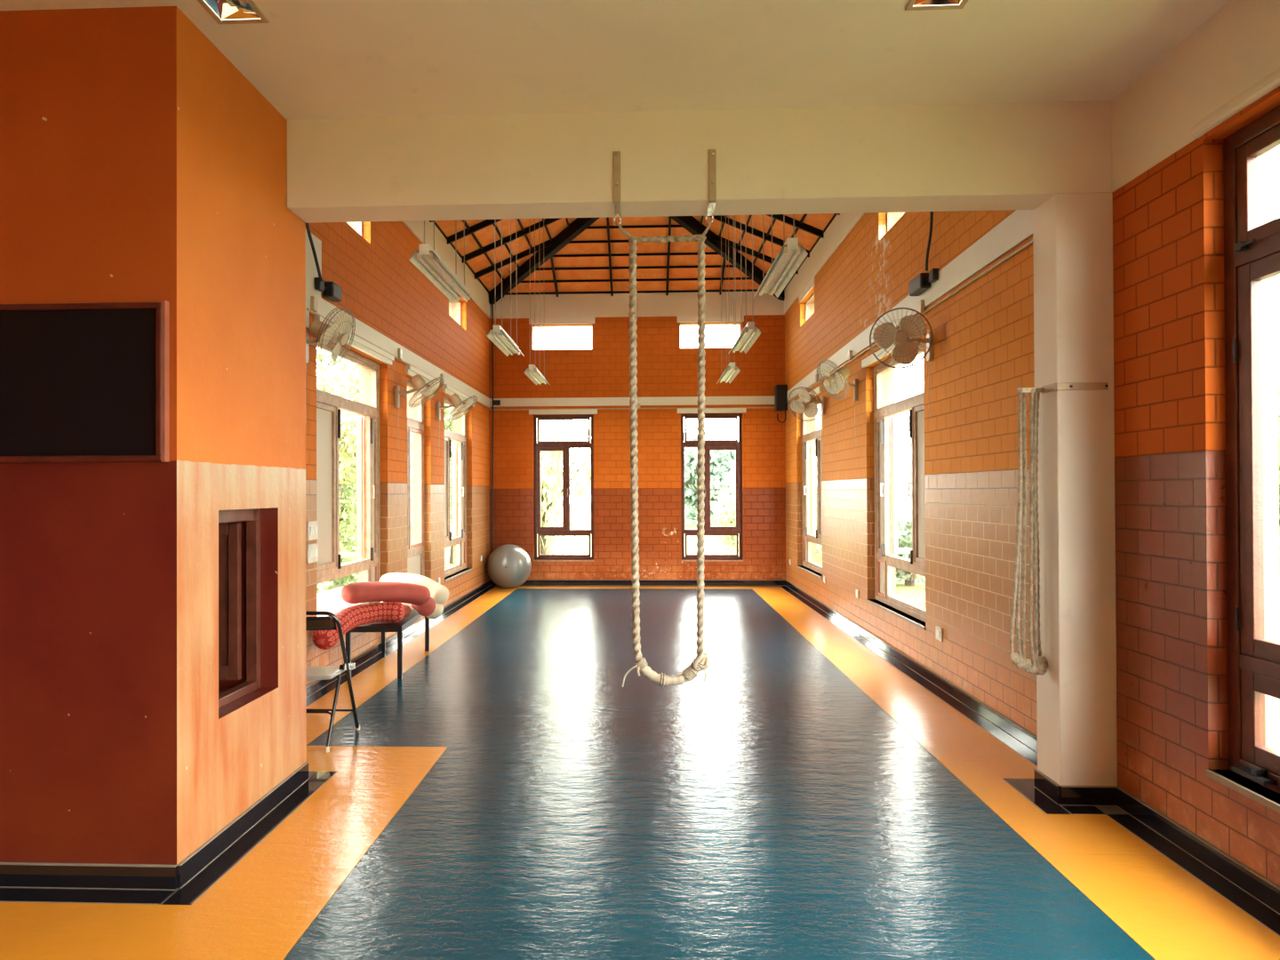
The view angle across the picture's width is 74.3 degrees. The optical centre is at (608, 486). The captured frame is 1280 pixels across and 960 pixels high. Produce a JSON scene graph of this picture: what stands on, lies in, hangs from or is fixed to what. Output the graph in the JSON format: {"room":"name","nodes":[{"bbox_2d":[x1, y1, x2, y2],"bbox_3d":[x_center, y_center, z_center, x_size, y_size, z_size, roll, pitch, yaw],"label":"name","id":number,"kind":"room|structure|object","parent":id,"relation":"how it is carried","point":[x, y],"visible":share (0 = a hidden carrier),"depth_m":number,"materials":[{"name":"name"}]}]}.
{"room":"sports hall","nodes":[
{"label":"sports hall","id":0,"kind":"room"},
{"bbox_2d":[0,6,306,889],"bbox_3d":[-3.024,-0.142,3.882,2.825,3.360,1.225,0,0,2],"label":"wall","id":1,"kind":"structure","parent":0,"point":[139,164],"depth_m":3.23,"materials":[{"name":"paint"}]},
{"bbox_2d":[0,300,169,463],"bbox_3d":[-2.429,-0.395,3.228,1.520,0.609,0.034,0,0,2],"label":"blackboard","id":2,"kind":"object","parent":1,"relation":"attached to","point":[80,382],"visible":1,"depth_m":3.21,"materials":[{"name":"brown wood"}]},
{"bbox_2d":[0,862,176,904],"bbox_3d":[-3.047,1.486,3.198,2.825,0.094,0.122,0,0,2],"label":"baseboard","id":3,"kind":"structure","parent":1,"relation":"attached to","point":[20,882],"depth_m":3.19,"materials":[{"name":"black stone"}]},
{"bbox_2d":[218,522,241,679],"bbox_3d":[-1.931,0.549,4.046,0.340,0.750,0.035,0,0,2],"label":"shutter","id":4,"kind":"object","parent":1,"relation":"attached to","point":[229,533],"depth_m":4.03,"materials":[{"name":"red wood"}]},
{"bbox_2d":[218,508,260,708],"bbox_3d":[-1.958,0.538,3.819,0.525,0.870,0.570,0,0,2],"label":"window","id":5,"kind":"structure","parent":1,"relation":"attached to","point":[229,533],"depth_m":4.04,"materials":[{"name":"red wood"}]},
{"bbox_2d":[162,761,337,904],"bbox_3d":[-1.546,1.484,3.808,0.122,0.094,1.461,0,0,2],"label":"baseboard","id":6,"kind":"structure","parent":1,"relation":"attached to","point":[206,865],"depth_m":3.62,"materials":[{"name":"black stone"}]},
{"bbox_2d":[305,221,489,683],"bbox_3d":[-2.167,-0.906,9.178,0.130,4.950,9.420,0,0,2],"label":"wall","id":7,"kind":"structure","parent":0,"point":[375,274],"depth_m":8.69,"materials":[{"name":"brick"}]},
{"bbox_2d":[306,543,318,563],"bbox_3d":[-2.209,0.500,6.317,0.020,0.140,0.180,0,0,2],"label":"switch plate","id":8,"kind":"object","parent":7,"relation":"attached to","point":[312,549],"visible":1,"depth_m":6.30,"materials":[{"name":"white plastic"}]},
{"bbox_2d":[306,520,318,540],"bbox_3d":[-2.210,0.331,6.319,0.020,0.140,0.180,0,0,2],"label":"switch plate","id":9,"kind":"object","parent":7,"relation":"attached to","point":[312,526],"visible":1,"depth_m":6.29,"materials":[{"name":"white plastic"}]},
{"bbox_2d":[314,277,342,302],"bbox_3d":[-2.161,-1.523,6.529,0.085,0.120,0.360,0,0,2],"label":"electrical box","id":10,"kind":"object","parent":7,"relation":"attached to","point":[332,291],"visible":0.99,"depth_m":6.51,"materials":[{"name":"black plastic"}]},
{"bbox_2d":[305,223,322,281],"bbox_3d":[-2.178,-2.098,6.240,0.054,1.111,0.284,0,0,2],"label":"cable","id":11,"kind":"object","parent":10,"relation":"attached to","point":[307,224],"visible":0.47,"depth_m":6.21,"materials":[{"name":"black plastic"}]},
{"bbox_2d":[305,306,355,423],"bbox_3d":[-2.055,-0.890,6.251,0.307,0.858,0.446,0,0,16],"label":"wall fan","id":12,"kind":"object","parent":7,"relation":"attached to","point":[338,332],"visible":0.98,"depth_m":6.20,"materials":[{"name":"beige plastic"}]},
{"bbox_2d":[313,316,394,365],"bbox_3d":[-2.158,-1.236,7.317,0.050,0.085,1.900,0,0,2],"label":"trim","id":13,"kind":"structure","parent":7,"relation":"attached to","point":[358,343],"depth_m":7.52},
{"bbox_2d":[354,221,362,236],"bbox_3d":[-2.300,-2.418,7.221,0.065,0.410,1.000,0,0,2],"label":"window","id":14,"kind":"structure","parent":7,"relation":"in","point":[358,226],"depth_m":7.70,"materials":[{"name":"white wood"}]},
{"bbox_2d":[305,229,490,407],"bbox_3d":[-2.070,-1.507,9.788,0.016,0.720,7.640,0,0,2],"label":"trim","id":15,"kind":"structure","parent":7,"relation":"attached to","point":[324,308],"depth_m":7.59,"materials":[{"name":"paint"}]},
{"bbox_2d":[306,296,490,408],"bbox_3d":[-2.050,-1.329,9.906,0.044,0.125,7.400,0,0,2],"label":"conduit","id":16,"kind":"object","parent":7,"relation":"attached to","point":[313,309],"visible":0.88,"depth_m":8.03,"materials":[{"name":"beige paint"}]},
{"bbox_2d":[306,579,495,706],"bbox_3d":[-2.038,1.521,9.016,0.122,0.094,9.140,0,0,2],"label":"baseboard","id":17,"kind":"structure","parent":7,"relation":"attached to","point":[316,689],"depth_m":8.02,"materials":[{"name":"black stone"}]},
{"bbox_2d":[407,377,424,575],"bbox_3d":[-2.198,-0.009,9.363,0.065,2.340,0.980,0,0,2],"label":"window","id":18,"kind":"structure","parent":7,"relation":"in","point":[415,551],"depth_m":9.71,"materials":[{"name":"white wood"}]},
{"bbox_2d":[394,374,444,408],"bbox_3d":[-1.870,-0.740,8.552,0.449,0.787,0.431,0,0,21],"label":"wall fan","id":19,"kind":"object","parent":7,"relation":"attached to","point":[417,381],"visible":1,"depth_m":8.48,"materials":[{"name":"beige plastic"}]},
{"bbox_2d":[405,364,435,385],"bbox_3d":[-2.070,-1.222,9.366,0.050,0.085,1.100,0,0,2],"label":"trim","id":20,"kind":"structure","parent":7,"relation":"attached to","point":[410,370],"depth_m":9.10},
{"bbox_2d":[436,392,477,456],"bbox_3d":[-1.797,-0.741,10.251,0.449,0.772,0.431,0,0,21],"label":"wall fan","id":21,"kind":"object","parent":7,"relation":"attached to","point":[454,399],"visible":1,"depth_m":10.18,"materials":[{"name":"beige plastic"}]},
{"bbox_2d":[454,297,461,326],"bbox_3d":[-2.123,-2.392,11.337,0.065,0.410,1.040,0,0,2],"label":"window","id":22,"kind":"structure","parent":7,"relation":"in","point":[458,301],"depth_m":11.84,"materials":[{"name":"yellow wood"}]},
{"bbox_2d":[444,568,472,582],"bbox_3d":[-2.059,1.186,11.356,0.142,0.025,1.690,0,0,2],"label":"trim","id":23,"kind":"structure","parent":7,"relation":"attached to","point":[471,569],"depth_m":11.19,"materials":[{"name":"grey stone"}]},
{"bbox_2d":[442,384,476,406],"bbox_3d":[-1.984,-1.210,11.369,0.050,0.085,1.810,0,0,2],"label":"trim","id":24,"kind":"structure","parent":7,"relation":"attached to","point":[446,388],"depth_m":10.88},
{"bbox_2d":[402,212,864,324],"bbox_3d":[0.247,-2.897,8.947,4.730,0.550,9.140,0,0,2],"label":"beam","id":25,"kind":"structure","parent":7,"relation":"attached to","point":[549,308],"depth_m":13.44,"materials":[{"name":"beige paint"}]},
{"bbox_2d":[346,222,461,582],"bbox_3d":[-2.306,-0.655,9.182,0.150,5.450,9.420,0,0,2],"label":"sky","id":26,"kind":"structure","parent":0,"point":[364,374],"depth_m":9.86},
{"bbox_2d":[316,340,380,616],"bbox_3d":[-2.656,-0.021,7.331,0.865,2.340,1.780,0,0,2],"label":"window","id":27,"kind":"structure","parent":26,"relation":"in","point":[329,565],"depth_m":7.37,"materials":[{"name":"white wood"}]},
{"bbox_2d":[444,395,466,576],"bbox_3d":[-2.407,0.005,11.379,0.715,2.340,1.690,0,0,2],"label":"window","id":28,"kind":"structure","parent":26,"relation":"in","point":[460,540],"depth_m":11.79,"materials":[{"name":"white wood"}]},
{"bbox_2d":[0,0,1231,119],"bbox_3d":[-1.168,-1.912,0.483,7.400,0.120,7.400,0,0,2],"label":"ceiling","id":29,"kind":"structure","parent":0,"point":[313,59],"depth_m":3.56,"materials":[{"name":"paint"}]},
{"bbox_2d":[197,0,269,23],"bbox_3d":[-1.442,-1.874,3.226,0.204,0.098,0.214,0,0,2],"label":"recessed light","id":30,"kind":"object","parent":29,"relation":"in","point":[228,11],"visible":1,"depth_m":3.29,"materials":[{"name":"beige paint"}]},
{"bbox_2d":[904,0,967,10],"bbox_3d":[1.250,-1.885,3.145,0.220,0.098,0.223,0,0,2],"label":"recessed light","id":31,"kind":"object","parent":29,"relation":"in","point":[924,4],"visible":1,"depth_m":3.23,"materials":[{"name":"beige paint"}]},
{"bbox_2d":[429,213,839,304],"bbox_3d":[0.244,-3.584,8.951,5.630,1.270,10.040,0,0,2],"label":"ceiling","id":32,"kind":"structure","parent":0,"point":[582,255],"depth_m":12.40,"materials":[{"name":"ceramic"}]},
{"bbox_2d":[409,219,475,302],"bbox_3d":[-1.069,-2.503,5.547,0.176,2.341,1.100,0,0,2],"label":"tube light","id":33,"kind":"object","parent":32,"relation":"hanging from","point":[427,260],"visible":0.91,"depth_m":5.42,"materials":[{"name":"white metal"}]},
{"bbox_2d":[486,218,524,356],"bbox_3d":[-0.964,-2.487,7.985,0.176,2.341,1.120,0,0,2],"label":"tube light","id":34,"kind":"object","parent":32,"relation":"hanging from","point":[497,335],"visible":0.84,"depth_m":7.87,"materials":[{"name":"white metal"}]},
{"bbox_2d":[523,218,549,384],"bbox_3d":[-0.865,-2.472,10.293,0.176,2.341,1.140,0,0,2],"label":"tube light","id":35,"kind":"object","parent":32,"relation":"hanging from","point":[532,372],"visible":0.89,"depth_m":9.94,"materials":[{"name":"white metal"}]},
{"bbox_2d":[720,215,728,304],"label":"cable","id":36,"kind":"object","parent":32,"relation":"hanging from","point":[721,215],"depth_m":10.64,"materials":[{"name":"grey metal"}]},
{"bbox_2d":[716,333,740,383],"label":"tube light","id":37,"kind":"object","parent":32,"relation":"hanging from","point":[731,372],"depth_m":10.09,"materials":[{"name":"white metal"}]},
{"bbox_2d":[733,242,734,340],"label":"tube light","id":38,"kind":"object","parent":32,"relation":"hanging from","point":[733,243],"depth_m":9.74,"materials":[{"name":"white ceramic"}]},
{"bbox_2d":[728,215,761,353],"bbox_3d":[1.261,-2.521,7.889,0.176,2.389,1.120,0,0,2],"label":"tube light","id":39,"kind":"object","parent":32,"relation":"hanging from","point":[750,332],"visible":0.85,"depth_m":7.68,"materials":[{"name":"white metal"}]},
{"bbox_2d":[753,214,807,297],"bbox_3d":[1.089,-2.550,5.455,0.176,2.418,1.100,0,0,2],"label":"tube light","id":40,"kind":"object","parent":32,"relation":"hanging from","point":[792,254],"visible":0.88,"depth_m":5.30,"materials":[{"name":"white metal"}]},
{"bbox_2d":[533,324,739,350],"bbox_3d":[0.461,-0.636,13.702,5.290,5.450,0.150,0,0,2],"label":"window frame","id":41,"kind":"structure","parent":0,"point":[687,324],"depth_m":13.78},
{"bbox_2d":[488,314,786,579],"bbox_3d":[0.454,-0.887,13.564,4.730,4.950,0.130,0,0,2],"label":"wall","id":42,"kind":"structure","parent":0,"point":[664,369],"depth_m":13.49,"materials":[{"name":"brick"}]},
{"bbox_2d":[491,303,493,552],"bbox_3d":[-1.858,-0.763,13.562,0.036,4.480,0.024,0,0,2],"label":"cable","id":43,"kind":"object","parent":42,"relation":"attached to","point":[492,303],"visible":0.86,"depth_m":13.55,"materials":[{"name":"black plastic"}]},
{"bbox_2d":[532,324,592,350],"bbox_3d":[-0.735,-2.402,13.667,0.980,0.410,0.065,0,0,2],"label":"window","id":44,"kind":"structure","parent":42,"relation":"in","point":[563,324],"depth_m":13.65,"materials":[{"name":"brown wood"}]},
{"bbox_2d":[528,408,597,414],"bbox_3d":[-0.723,-1.195,13.537,1.095,0.075,0.030,0,0,2],"label":"trim","id":45,"kind":"structure","parent":42,"relation":"attached to","point":[565,411],"depth_m":13.52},
{"bbox_2d":[533,414,593,559],"bbox_3d":[-0.713,0.013,13.636,0.975,2.340,0.095,0,0,2],"label":"window","id":46,"kind":"structure","parent":42,"relation":"in","point":[564,446],"depth_m":13.62,"materials":[{"name":"red wood"}]},
{"bbox_2d":[533,560,593,561],"bbox_3d":[-0.710,1.193,13.596,0.975,0.020,0.140,0,0,2],"label":"trim","id":47,"kind":"structure","parent":42,"relation":"attached to","point":[533,560],"depth_m":13.53,"materials":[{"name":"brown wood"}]},
{"bbox_2d":[489,395,774,407],"bbox_3d":[0.449,-1.359,13.495,4.730,0.132,0.015,0,0,2],"label":"trim","id":48,"kind":"structure","parent":42,"relation":"attached to","point":[769,399],"depth_m":13.49,"materials":[{"name":"paint"}]},
{"bbox_2d":[488,403,775,410],"bbox_3d":[0.449,-1.278,13.487,4.730,0.090,0.030,0,0,2],"label":"conduit","id":49,"kind":"object","parent":42,"relation":"attached to","point":[638,404],"visible":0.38,"depth_m":13.50,"materials":[{"name":"beige paint"}]},
{"bbox_2d":[490,579,785,586],"bbox_3d":[0.458,1.540,13.422,4.704,0.094,0.122,0,0,2],"label":"baseboard","id":50,"kind":"structure","parent":42,"relation":"attached to","point":[529,582],"depth_m":13.45,"materials":[{"name":"black stone"}]},
{"bbox_2d":[679,322,740,335],"bbox_3d":[1.633,-2.412,13.566,0.980,0.410,0.065,0,0,2],"label":"window","id":51,"kind":"structure","parent":42,"relation":"in","point":[706,323],"depth_m":13.55,"materials":[{"name":"brown wood"}]},
{"bbox_2d":[680,413,742,559],"bbox_3d":[1.655,0.003,13.534,0.975,2.340,0.095,0,0,2],"label":"window","id":52,"kind":"structure","parent":42,"relation":"in","point":[709,444],"depth_m":13.52,"materials":[{"name":"red wood"}]},
{"bbox_2d":[677,408,746,413],"bbox_3d":[1.645,-1.205,13.435,1.095,0.075,0.030,0,0,2],"label":"trim","id":53,"kind":"structure","parent":42,"relation":"attached to","point":[679,410],"depth_m":13.42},
{"bbox_2d":[681,560,743,561],"bbox_3d":[1.658,1.183,13.494,0.975,0.020,0.140,0,0,2],"label":"trim","id":54,"kind":"structure","parent":42,"relation":"attached to","point":[682,560],"depth_m":13.42,"materials":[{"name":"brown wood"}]},
{"bbox_2d":[774,384,787,423],"bbox_3d":[2.711,-1.288,13.270,0.170,0.590,0.268,0,0,2],"label":"wall speaker","id":55,"kind":"object","parent":42,"relation":"attached to","point":[780,391],"visible":1,"depth_m":13.14,"materials":[{"name":"black plastic"}]},
{"bbox_2d":[777,385,786,408],"bbox_3d":[2.705,-1.384,13.141,0.140,0.360,0.008,0,0,2],"label":"grille","id":56,"kind":"object","parent":55,"relation":"attached to","point":[781,389],"depth_m":13.14,"materials":[{"name":"paint"}]},
{"bbox_2d":[0,584,1279,959],"bbox_3d":[-0.947,1.637,5.285,7.400,0.204,17.060,0,0,2],"label":"floor","id":57,"kind":"structure","parent":0,"point":[767,807],"depth_m":3.74,"materials":[{"name":"blue plastic"}]},
{"bbox_2d":[305,611,359,752],"bbox_3d":[-1.812,1.139,5.120,0.470,0.798,0.480,0,0,2],"label":"folding chair","id":58,"kind":"object","parent":57,"relation":"on","point":[329,622],"visible":0.49,"depth_m":5.01,"materials":[{"name":"metal"}]},
{"bbox_2d":[345,610,429,679],"bbox_3d":[-1.895,1.338,7.370,0.446,0.428,1.236,0,0,-2],"label":"bench","id":59,"kind":"object","parent":57,"relation":"on","point":[399,627],"visible":0.66,"depth_m":6.76,"materials":[{"name":"paint"}]},
{"bbox_2d":[312,601,405,649],"bbox_3d":[-1.988,1.078,6.630,0.327,0.270,0.908,0,0,28],"label":"rolled mat","id":60,"kind":"object","parent":59,"relation":"on","point":[349,618],"visible":0.92,"depth_m":6.67,"materials":[{"name":"red fabric"}]},
{"bbox_2d":[340,581,435,616],"bbox_3d":[-1.809,0.946,7.019,0.835,0.342,0.247,0,0,-40],"label":"bolster","id":61,"kind":"object","parent":60,"relation":"on","point":[419,596],"visible":0.99,"depth_m":6.93,"materials":[{"name":"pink fabric"}]},
{"bbox_2d":[402,604,411,617],"bbox_3d":[-1.859,1.055,7.158,0.368,0.118,0.147,0,0,-9],"label":"cushion","id":62,"kind":"object","parent":59,"relation":"on","point":[407,609],"visible":0.16,"depth_m":7.14,"materials":[{"name":"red fabric"}]},
{"bbox_2d":[379,572,449,619],"bbox_3d":[-1.724,0.970,7.498,0.628,0.401,0.289,0,0,2],"label":"bolster","id":63,"kind":"object","parent":59,"relation":"on","point":[439,593],"visible":0.39,"depth_m":7.42,"materials":[{"name":"fabric"}]},
{"bbox_2d":[487,544,531,588],"bbox_3d":[-1.543,1.248,13.169,0.691,0.690,0.694,0,0,2],"label":"ball","id":64,"kind":"object","parent":57,"relation":"on","point":[509,565],"visible":1,"depth_m":12.92,"materials":[{"name":"rubber"}]},
{"bbox_2d":[1032,192,1117,785],"bbox_3d":[2.286,0.059,4.145,0.268,2.920,0.240,0,0,2],"label":"column","id":65,"kind":"structure","parent":57,"relation":"on","point":[1074,299],"depth_m":4.03,"materials":[{"name":"beige paint"}]},
{"bbox_2d":[286,100,1111,223],"bbox_3d":[0.408,-1.674,4.237,4.015,0.560,0.240,0,0,2],"label":"beam","id":66,"kind":"structure","parent":65,"relation":"on","point":[1017,156],"depth_m":4.13,"materials":[{"name":"beige paint"}]},
{"bbox_2d":[613,151,622,225],"bbox_3d":[0.047,-1.482,4.218,0.041,0.312,0.206,0,0,2],"label":"bracket","id":67,"kind":"object","parent":66,"relation":"attached to","point":[616,154],"visible":1,"depth_m":4.12,"materials":[{"name":"metal"}]},
{"bbox_2d":[617,221,711,687],"bbox_3d":[0.288,-0.163,4.272,0.474,2.350,0.084,0,0,1],"label":"rope","id":68,"kind":"object","parent":67,"relation":"hanging from","point":[701,661],"visible":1,"depth_m":4.26,"materials":[{"name":"fabric"}]},
{"bbox_2d":[705,149,716,223],"bbox_3d":[0.512,-1.484,4.204,0.041,0.312,0.216,0,0,2],"label":"bracket","id":69,"kind":"object","parent":66,"relation":"attached to","point":[712,153],"visible":1,"depth_m":4.10,"materials":[{"name":"metal"}]},
{"bbox_2d":[1002,768,1070,814],"bbox_3d":[2.097,1.472,4.144,0.122,0.094,0.476,0,0,2],"label":"baseboard","id":70,"kind":"structure","parent":65,"relation":"attached to","point":[1045,794],"depth_m":4.12,"materials":[{"name":"black stone"}]},
{"bbox_2d":[1016,382,1108,393],"bbox_3d":[2.187,-0.477,4.076,0.381,0.036,0.136,0,0,35],"label":"bracket","id":71,"kind":"object","parent":65,"relation":"attached to","point":[1058,386],"visible":1,"depth_m":4.02,"materials":[{"name":"beige paint"}]},
{"bbox_2d":[1009,387,1047,674],"bbox_3d":[2.063,0.219,4.161,0.189,1.411,0.065,0,0,2],"label":"rope","id":72,"kind":"object","parent":71,"relation":"hanging from","point":[1038,664],"visible":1,"depth_m":4.15,"materials":[{"name":"fabric"}]},
{"bbox_2d":[1060,785,1118,814],"bbox_3d":[2.284,1.470,3.955,0.268,0.094,0.122,0,0,2],"label":"baseboard","id":73,"kind":"structure","parent":65,"relation":"attached to","point":[1075,799],"depth_m":4.00,"materials":[{"name":"black stone"}]},
{"bbox_2d":[784,86,1279,886],"bbox_3d":[2.524,-0.951,5.153,0.130,4.950,17.060,0,0,2],"label":"wall","id":74,"kind":"structure","parent":0,"point":[1169,308],"depth_m":4.00,"materials":[{"name":"brick"}]},
{"bbox_2d":[787,386,825,441],"bbox_3d":[2.446,-0.830,10.327,0.471,0.757,0.390,0,0,2],"label":"wall fan","id":75,"kind":"object","parent":74,"relation":"attached to","point":[808,404],"visible":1,"depth_m":10.31,"materials":[{"name":"beige plastic"}]},
{"bbox_2d":[795,385,822,403],"bbox_3d":[2.719,-1.222,11.567,0.030,0.075,1.850,0,0,2],"label":"trim","id":76,"kind":"structure","parent":74,"relation":"attached to","point":[819,389],"depth_m":10.84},
{"bbox_2d":[796,565,822,579],"bbox_3d":[2.802,1.168,11.548,0.142,0.025,1.730,0,0,2],"label":"trim","id":77,"kind":"structure","parent":74,"relation":"attached to","point":[797,566],"depth_m":11.51,"materials":[{"name":"grey stone"}]},
{"bbox_2d":[805,292,814,320],"bbox_3d":[2.838,-2.459,11.605,0.065,0.350,1.000,0,0,2],"label":"window","id":78,"kind":"structure","parent":74,"relation":"in","point":[808,302],"depth_m":12.08,"materials":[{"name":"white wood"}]},
{"bbox_2d":[801,395,822,574],"bbox_3d":[3.165,-0.016,11.540,0.765,2.340,1.730,0,0,2],"label":"window","id":79,"kind":"structure","parent":74,"relation":"in","point":[808,479],"depth_m":12.03,"materials":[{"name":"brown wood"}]},
{"bbox_2d":[816,360,858,422],"bbox_3d":[2.387,-0.878,8.683,0.448,0.832,0.480,0,0,2],"label":"wall fan","id":80,"kind":"object","parent":74,"relation":"attached to","point":[836,382],"visible":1,"depth_m":8.65,"materials":[{"name":"beige plastic"}]},
{"bbox_2d":[886,212,894,231],"bbox_3d":[2.663,-2.511,7.549,0.065,0.340,0.980,0,0,2],"label":"window","id":81,"kind":"structure","parent":74,"relation":"in","point":[890,215],"depth_m":8.02,"materials":[{"name":"white glass"}]},
{"bbox_2d":[861,323,926,367],"bbox_3d":[2.550,-1.247,7.646,0.030,0.075,1.880,0,0,2],"label":"trim","id":82,"kind":"structure","parent":74,"relation":"attached to","point":[868,361],"depth_m":8.04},
{"bbox_2d":[866,599,925,630],"bbox_3d":[2.633,1.143,7.627,0.142,0.025,1.760,0,0,2],"label":"trim","id":83,"kind":"structure","parent":74,"relation":"attached to","point":[889,611],"depth_m":7.44,"materials":[{"name":"grey stone"}]},
{"bbox_2d":[873,342,925,622],"bbox_3d":[3.052,-0.042,7.617,0.875,2.340,1.760,0,0,2],"label":"window","id":84,"kind":"structure","parent":74,"relation":"in","point":[885,464],"depth_m":8.10,"materials":[{"name":"brown wood"}]},
{"bbox_2d":[869,307,934,384],"bbox_3d":[2.253,-0.939,6.444,0.523,0.805,0.346,0,0,2],"label":"wall fan","id":85,"kind":"object","parent":74,"relation":"attached to","point":[904,352],"visible":1,"depth_m":6.37,"materials":[{"name":"beige plastic"}]},
{"bbox_2d":[779,579,1037,766],"bbox_3d":[2.566,1.501,8.819,0.122,0.094,9.140,0,0,2],"label":"baseboard","id":86,"kind":"structure","parent":74,"relation":"attached to","point":[1016,737],"depth_m":6.33,"materials":[{"name":"black stone"}]},
{"bbox_2d":[786,238,1033,402],"bbox_3d":[2.596,-1.393,8.906,0.044,0.146,9.000,0,0,2],"label":"conduit","id":87,"kind":"object","parent":74,"relation":"attached to","point":[921,303],"visible":0.84,"depth_m":6.26,"materials":[{"name":"beige paint"}]},
{"bbox_2d":[787,209,1033,400],"bbox_3d":[2.608,-1.494,8.836,0.015,0.285,9.140,0,0,2],"label":"beam","id":88,"kind":"structure","parent":74,"relation":"attached to","point":[1017,228],"depth_m":6.00,"materials":[{"name":"paint"}]},
{"bbox_2d":[909,268,938,295],"bbox_3d":[2.461,-1.596,6.601,0.085,0.120,0.460,0,0,2],"label":"electrical box","id":89,"kind":"object","parent":74,"relation":"attached to","point":[920,284],"visible":1,"depth_m":6.54,"materials":[{"name":"black plastic"}]},
{"bbox_2d":[925,211,933,271],"bbox_3d":[2.455,-2.213,6.464,0.032,1.107,0.124,0,0,-9],"label":"cable","id":90,"kind":"object","parent":89,"relation":"attached to","point":[931,212],"visible":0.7,"depth_m":6.45,"materials":[{"name":"black plastic"}]},
{"bbox_2d":[935,625,943,641],"bbox_3d":[2.514,1.121,6.421,0.017,0.100,0.130,0,0,2],"label":"wall socket","id":91,"kind":"object","parent":74,"relation":"attached to","point":[939,631],"visible":1,"depth_m":6.39,"materials":[{"name":"white plastic"}]},
{"bbox_2d":[1105,786,1279,935],"bbox_3d":[2.207,1.447,0.456,0.122,0.094,7.120,0,0,2],"label":"baseboard","id":92,"kind":"structure","parent":74,"relation":"attached to","point":[1256,895],"depth_m":3.33,"materials":[{"name":"black stone"}]},
{"bbox_2d":[1111,0,1279,191],"bbox_3d":[2.393,-1.706,0.469,0.284,0.560,7.120,0,0,2],"label":"beam","id":93,"kind":"structure","parent":74,"relation":"on","point":[1155,117],"depth_m":3.44,"materials":[{"name":"beige paint"}]},
{"bbox_2d":[1191,67,1279,138],"bbox_3d":[2.254,-1.454,0.414,0.056,0.061,6.002,0,0,2],"label":"trim","id":94,"kind":"structure","parent":74,"relation":"attached to","point":[1272,80],"depth_m":3.15,"materials":[{"name":"beige paint"}]},
{"bbox_2d":[1205,769,1279,813],"bbox_3d":[2.397,1.132,2.127,0.142,0.025,2.470,0,0,2],"label":"trim","id":95,"kind":"structure","parent":74,"relation":"attached to","point":[1225,781],"depth_m":3.16,"materials":[{"name":"grey stone"}]},
{"bbox_2d":[1223,104,1279,793],"bbox_3d":[2.416,-0.138,2.134,0.115,2.515,2.470,0,0,2],"label":"window","id":96,"kind":"structure","parent":74,"relation":"in","point":[1252,252],"depth_m":3.25,"materials":[{"name":"red wood"}]},
{"bbox_2d":[807,147,1279,751],"bbox_3d":[2.665,-0.701,5.145,0.150,5.450,17.060,0,0,2],"label":"sky","id":97,"kind":"structure","parent":0,"point":[1267,202],"depth_m":3.36,"materials":[{"name":"white"}]},
{"label":"outside","id":98,"kind":"structure","parent":0,"visible":0},
{"bbox_2d":[316,503,1279,608],"bbox_3d":[1.079,1.735,24.966,120.000,0.812,130.000,0,0,2],"label":"ground","id":99,"kind":"structure","parent":98,"point":[915,595],"depth_m":28.52,"materials":[{"name":"green plant"}]},
{"bbox_2d":[316,348,343,416],"bbox_3d":[-8.125,-1.545,18.744,4.208,7.258,3.980,0,0,-4],"label":"tree","id":100,"kind":"object","parent":99,"relation":"on","point":[320,364],"visible":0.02,"depth_m":19.63,"materials":[{"name":"green plant"}]},
{"bbox_2d":[316,349,359,593],"bbox_3d":[-4.840,-0.633,14.723,2.779,5.356,3.657,0,0,8],"label":"tree","id":101,"kind":"object","parent":99,"relation":"on","point":[348,451],"visible":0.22,"depth_m":13.83,"materials":[{"name":"green plant"}]},
{"bbox_2d":[444,403,453,563],"bbox_3d":[-4.250,-0.709,22.952,3.586,5.612,3.531,0,0,6],"label":"tree","id":102,"kind":"object","parent":99,"relation":"on","point":[449,424],"visible":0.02,"depth_m":22.51,"materials":[{"name":"green plant"}]},
{"bbox_2d":[536,417,591,554],"bbox_3d":[-1.656,-0.175,18.476,2.804,4.907,3.530,0,-1,-45],"label":"tree","id":103,"kind":"object","parent":99,"relation":"on","point":[548,468],"visible":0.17,"depth_m":18.03,"materials":[{"name":"green plant"}]},
{"bbox_2d":[683,424,738,526],"bbox_3d":[4.772,-0.407,43.845,6.021,5.658,4.116,0,0,2],"label":"tree","id":104,"kind":"object","parent":99,"relation":"on","point":[691,468],"visible":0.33,"depth_m":43.27,"materials":[{"name":"green plant"}]},
{"bbox_2d":[704,460,735,554],"bbox_3d":[3.228,0.720,19.499,2.212,2.667,1.961,0,0,2],"label":"tree","id":105,"kind":"object","parent":99,"relation":"on","point":[728,513],"visible":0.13,"depth_m":19.16,"materials":[{"name":"green plant"}]},
{"bbox_2d":[895,414,925,585],"bbox_3d":[6.189,0.279,17.047,2.578,3.516,2.726,0,0,2],"label":"tree","id":106,"kind":"object","parent":99,"relation":"on","point":[904,505],"visible":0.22,"depth_m":16.59,"materials":[{"name":"green plant"}]},
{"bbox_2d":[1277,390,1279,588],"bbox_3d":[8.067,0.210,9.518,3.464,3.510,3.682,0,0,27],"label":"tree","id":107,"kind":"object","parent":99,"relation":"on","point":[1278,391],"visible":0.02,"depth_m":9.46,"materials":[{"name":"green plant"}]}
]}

